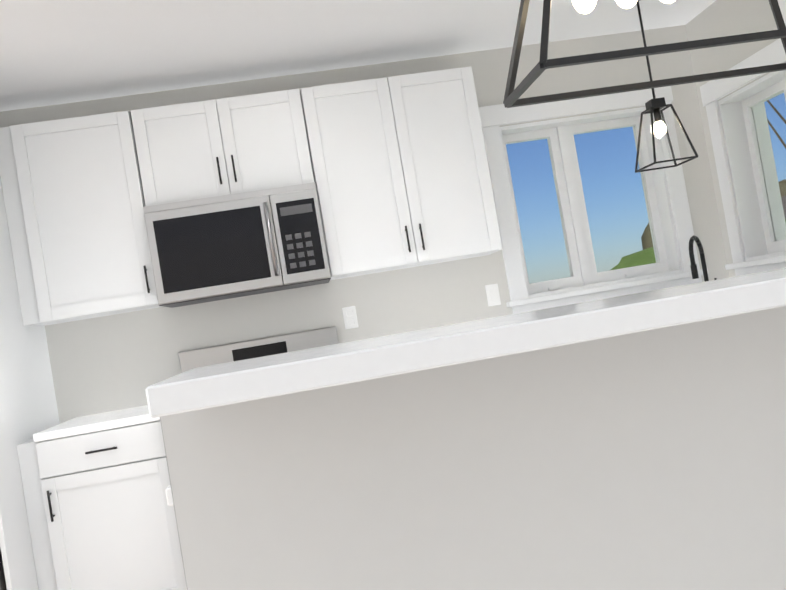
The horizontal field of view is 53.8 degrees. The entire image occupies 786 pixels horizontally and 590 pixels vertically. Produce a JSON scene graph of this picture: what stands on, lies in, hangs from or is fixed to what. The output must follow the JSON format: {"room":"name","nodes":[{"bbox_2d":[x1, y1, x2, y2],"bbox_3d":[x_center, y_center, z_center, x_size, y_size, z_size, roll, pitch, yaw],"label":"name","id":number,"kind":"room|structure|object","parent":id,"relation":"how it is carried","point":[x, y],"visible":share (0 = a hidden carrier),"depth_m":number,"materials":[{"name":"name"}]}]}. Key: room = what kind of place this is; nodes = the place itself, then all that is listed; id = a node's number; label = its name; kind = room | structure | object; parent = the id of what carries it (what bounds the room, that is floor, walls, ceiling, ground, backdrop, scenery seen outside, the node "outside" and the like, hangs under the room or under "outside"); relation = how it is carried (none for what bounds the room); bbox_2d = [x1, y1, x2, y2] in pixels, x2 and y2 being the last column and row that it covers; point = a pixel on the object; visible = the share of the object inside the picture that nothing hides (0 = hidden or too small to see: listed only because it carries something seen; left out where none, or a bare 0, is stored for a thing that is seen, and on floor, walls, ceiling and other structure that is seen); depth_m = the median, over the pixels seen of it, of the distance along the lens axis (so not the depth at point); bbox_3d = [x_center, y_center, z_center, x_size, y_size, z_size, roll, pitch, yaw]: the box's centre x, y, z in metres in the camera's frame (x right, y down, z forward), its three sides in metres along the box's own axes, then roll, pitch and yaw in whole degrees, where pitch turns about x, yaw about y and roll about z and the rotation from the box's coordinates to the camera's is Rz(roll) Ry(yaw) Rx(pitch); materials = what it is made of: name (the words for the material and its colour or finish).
{"room":"kitchen","nodes":[
{"label":"kitchen","id":0,"kind":"room"},
{"bbox_2d":[165,485,173,505],"bbox_3d":[0.848,0.182,1.879,2.667,0.034,0.508,-9,-1,-7],"label":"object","id":1,"kind":"structure","parent":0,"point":[168,490],"depth_m":1.47,"materials":[{"name":"white plastic"}]},
{"bbox_2d":[689,235,716,281],"bbox_3d":[1.563,-0.107,3.925,0.173,0.396,0.165,-9,-1,-7],"label":"faucet","id":2,"kind":"object","parent":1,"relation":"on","point":[694,270],"visible":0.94,"depth_m":3.89,"materials":[{"name":"black metal"}]},
{"bbox_2d":[0,0,715,111],"bbox_3d":[-1.638,-1.065,2.506,7.500,0.100,3.380,-9,-1,-7],"label":"ceiling","id":3,"kind":"structure","parent":0,"point":[56,70],"depth_m":3.58,"materials":[{"name":"paint"}]},
{"bbox_2d":[503,0,785,107],"bbox_3d":[0.653,-0.980,1.944,0.839,0.840,0.330,-9,-1,-7],"label":"linear pendant light","id":4,"kind":"object","parent":3,"relation":"hanging from","point":[512,95],"visible":1,"depth_m":1.92,"materials":[{"name":"black metal"}]},
{"bbox_2d":[635,0,697,172],"bbox_3d":[1.238,-1.036,3.720,0.218,0.840,0.218,-9,-1,-7],"label":"light","id":5,"kind":"object","parent":3,"relation":"hanging from","point":[654,106],"visible":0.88,"depth_m":3.70,"materials":[{"name":"black metal"}]},
{"bbox_2d":[0,25,728,423],"bbox_3d":[-1.602,0.279,4.031,7.500,2.493,0.250,-9,-1,-7],"label":"wall","id":6,"kind":"structure","parent":0,"point":[110,363],"depth_m":4.08,"materials":[{"name":"paint"}]},
{"bbox_2d":[10,111,163,322],"bbox_3d":[-1.458,-0.368,3.767,0.546,0.930,0.353,-9,-1,-7],"label":"upper cabinet","id":7,"kind":"object","parent":6,"relation":"attached to","point":[81,191],"visible":0.96,"depth_m":3.63,"materials":[{"name":"white wood"}]},
{"bbox_2d":[130,89,313,205],"bbox_3d":[-0.828,-0.703,3.853,0.808,0.472,0.353,-9,-1,-7],"label":"upper cabinet","id":8,"kind":"object","parent":6,"relation":"attached to","point":[216,147],"visible":0.77,"depth_m":3.71,"materials":[{"name":"white wood"}]},
{"bbox_2d":[143,182,330,307],"bbox_3d":[-0.747,-0.238,3.801,0.808,0.467,0.435,-9,-1,-7],"label":"over-the-range microwave","id":9,"kind":"object","parent":8,"relation":"attached to","point":[215,248],"visible":1,"depth_m":3.64,"materials":[{"name":"silver metal"}]},
{"bbox_2d":[342,306,357,328],"bbox_3d":[-0.224,0.119,4.062,0.070,0.115,0.008,-9,-1,-7],"label":"electrical outlet plate","id":10,"kind":"object","parent":6,"relation":"attached to","point":[350,315],"depth_m":4.06,"materials":[{"name":"white plastic"}]},
{"bbox_2d":[300,66,501,279],"bbox_3d":[0.031,-0.611,3.946,0.862,0.930,0.353,-9,-1,-7],"label":"upper cabinet","id":11,"kind":"object","parent":6,"relation":"attached to","point":[401,173],"visible":1,"depth_m":3.81,"materials":[{"name":"white wood"}]},
{"bbox_2d":[485,284,500,305],"bbox_3d":[0.536,0.000,4.154,0.070,0.115,0.008,-9,-1,-7],"label":"electrical outlet plate","id":12,"kind":"object","parent":6,"relation":"attached to","point":[492,291],"depth_m":4.15,"materials":[{"name":"white plastic"}]},
{"bbox_2d":[478,86,707,313],"bbox_3d":[1.075,-0.513,4.340,1.133,1.172,0.305,-9,-1,-7],"label":"window","id":13,"kind":"structure","parent":6,"relation":"in","point":[668,212],"depth_m":4.28,"materials":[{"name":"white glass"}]},
{"bbox_2d":[160,306,785,589],"bbox_3d":[0.970,0.510,1.521,2.618,1.085,0.145,-9,-1,-8],"label":"wall","id":14,"kind":"structure","parent":0,"point":[654,459],"depth_m":1.36,"materials":[{"name":"paint"}]},
{"bbox_2d":[146,268,785,417],"bbox_3d":[0.915,-0.056,1.404,2.576,0.040,0.492,-9,-1,-8],"label":"countertop","id":15,"kind":"structure","parent":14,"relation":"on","point":[216,385],"depth_m":1.06,"materials":[{"name":"stone"}]},
{"bbox_2d":[685,0,777,276],"bbox_3d":[2.373,-0.454,0.735,0.250,2.493,7.250,-9,-1,-7],"label":"wall","id":16,"kind":"structure","parent":0,"point":[719,18],"depth_m":4.04,"materials":[{"name":"paint"}]},
{"bbox_2d":[700,38,785,275],"bbox_3d":[1.956,-0.642,3.714,0.305,1.099,1.122,-9,-1,-7],"label":"window","id":17,"kind":"structure","parent":16,"relation":"in","point":[747,173],"depth_m":4.13,"materials":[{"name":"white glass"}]},
{"bbox_2d":[777,0,785,25],"bbox_3d":[1.742,-0.920,2.774,0.353,0.930,0.634,-9,-1,-7],"label":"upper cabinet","id":18,"kind":"object","parent":16,"relation":"attached to","point":[782,4],"depth_m":3.04,"materials":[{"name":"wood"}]},
{"bbox_3d":[-0.984,1.398,0.403,7.500,0.080,7.500,-9,-1,-7],"label":"floor","id":19,"kind":"structure","parent":0,"visible":0},
{"bbox_2d":[0,548,6,589],"bbox_3d":[-2.099,0.696,3.385,0.910,1.802,0.879,-9,-1,-7],"label":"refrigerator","id":20,"kind":"object","parent":19,"relation":"on","point":[2,582],"depth_m":3.03,"materials":[{"name":"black metal"}]},
{"bbox_2d":[0,127,59,589],"bbox_3d":[-2.117,0.437,3.405,1.083,2.320,0.857,-9,-1,-7],"label":"wall","id":21,"kind":"structure","parent":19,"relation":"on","point":[28,407],"depth_m":3.40,"materials":[{"name":"white paint"}]},
{"bbox_2d":[35,420,186,589],"bbox_3d":[-1.210,1.024,3.587,0.546,0.875,0.653,-9,-1,-7],"label":"base cabinet","id":22,"kind":"object","parent":19,"relation":"on","point":[111,519],"visible":0.75,"depth_m":3.30,"materials":[{"name":"white wood"}]},
{"bbox_2d":[178,326,338,372],"bbox_3d":[-0.559,0.777,3.614,0.808,1.150,0.766,-9,-1,-7],"label":"range","id":23,"kind":"object","parent":19,"relation":"on","point":[243,350],"depth_m":3.95,"materials":[{"name":"silver metal"}]},
{"bbox_3d":[1.596,0.564,3.773,0.877,0.875,0.952,-9,-1,-7],"label":"base cabinet","id":24,"kind":"object","parent":19,"relation":"on","visible":0},
{"bbox_2d":[33,405,159,441],"bbox_3d":[-1.286,0.575,3.612,0.546,0.034,0.622,-9,-1,-7],"label":"countertop","id":25,"kind":"structure","parent":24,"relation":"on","point":[106,421],"depth_m":3.32,"materials":[{"name":"white stone"}]},
{"label":"outside","id":26,"kind":"structure","parent":0,"visible":0},
{"bbox_2d":[609,100,785,270],"bbox_3d":[23.471,-7.212,27.205,130.000,14.418,140.000,-9,-1,-7],"label":"scenery","id":27,"kind":"structure","parent":26,"point":[646,254],"depth_m":18.75,"materials":[{"name":"green plant"}]}
]}

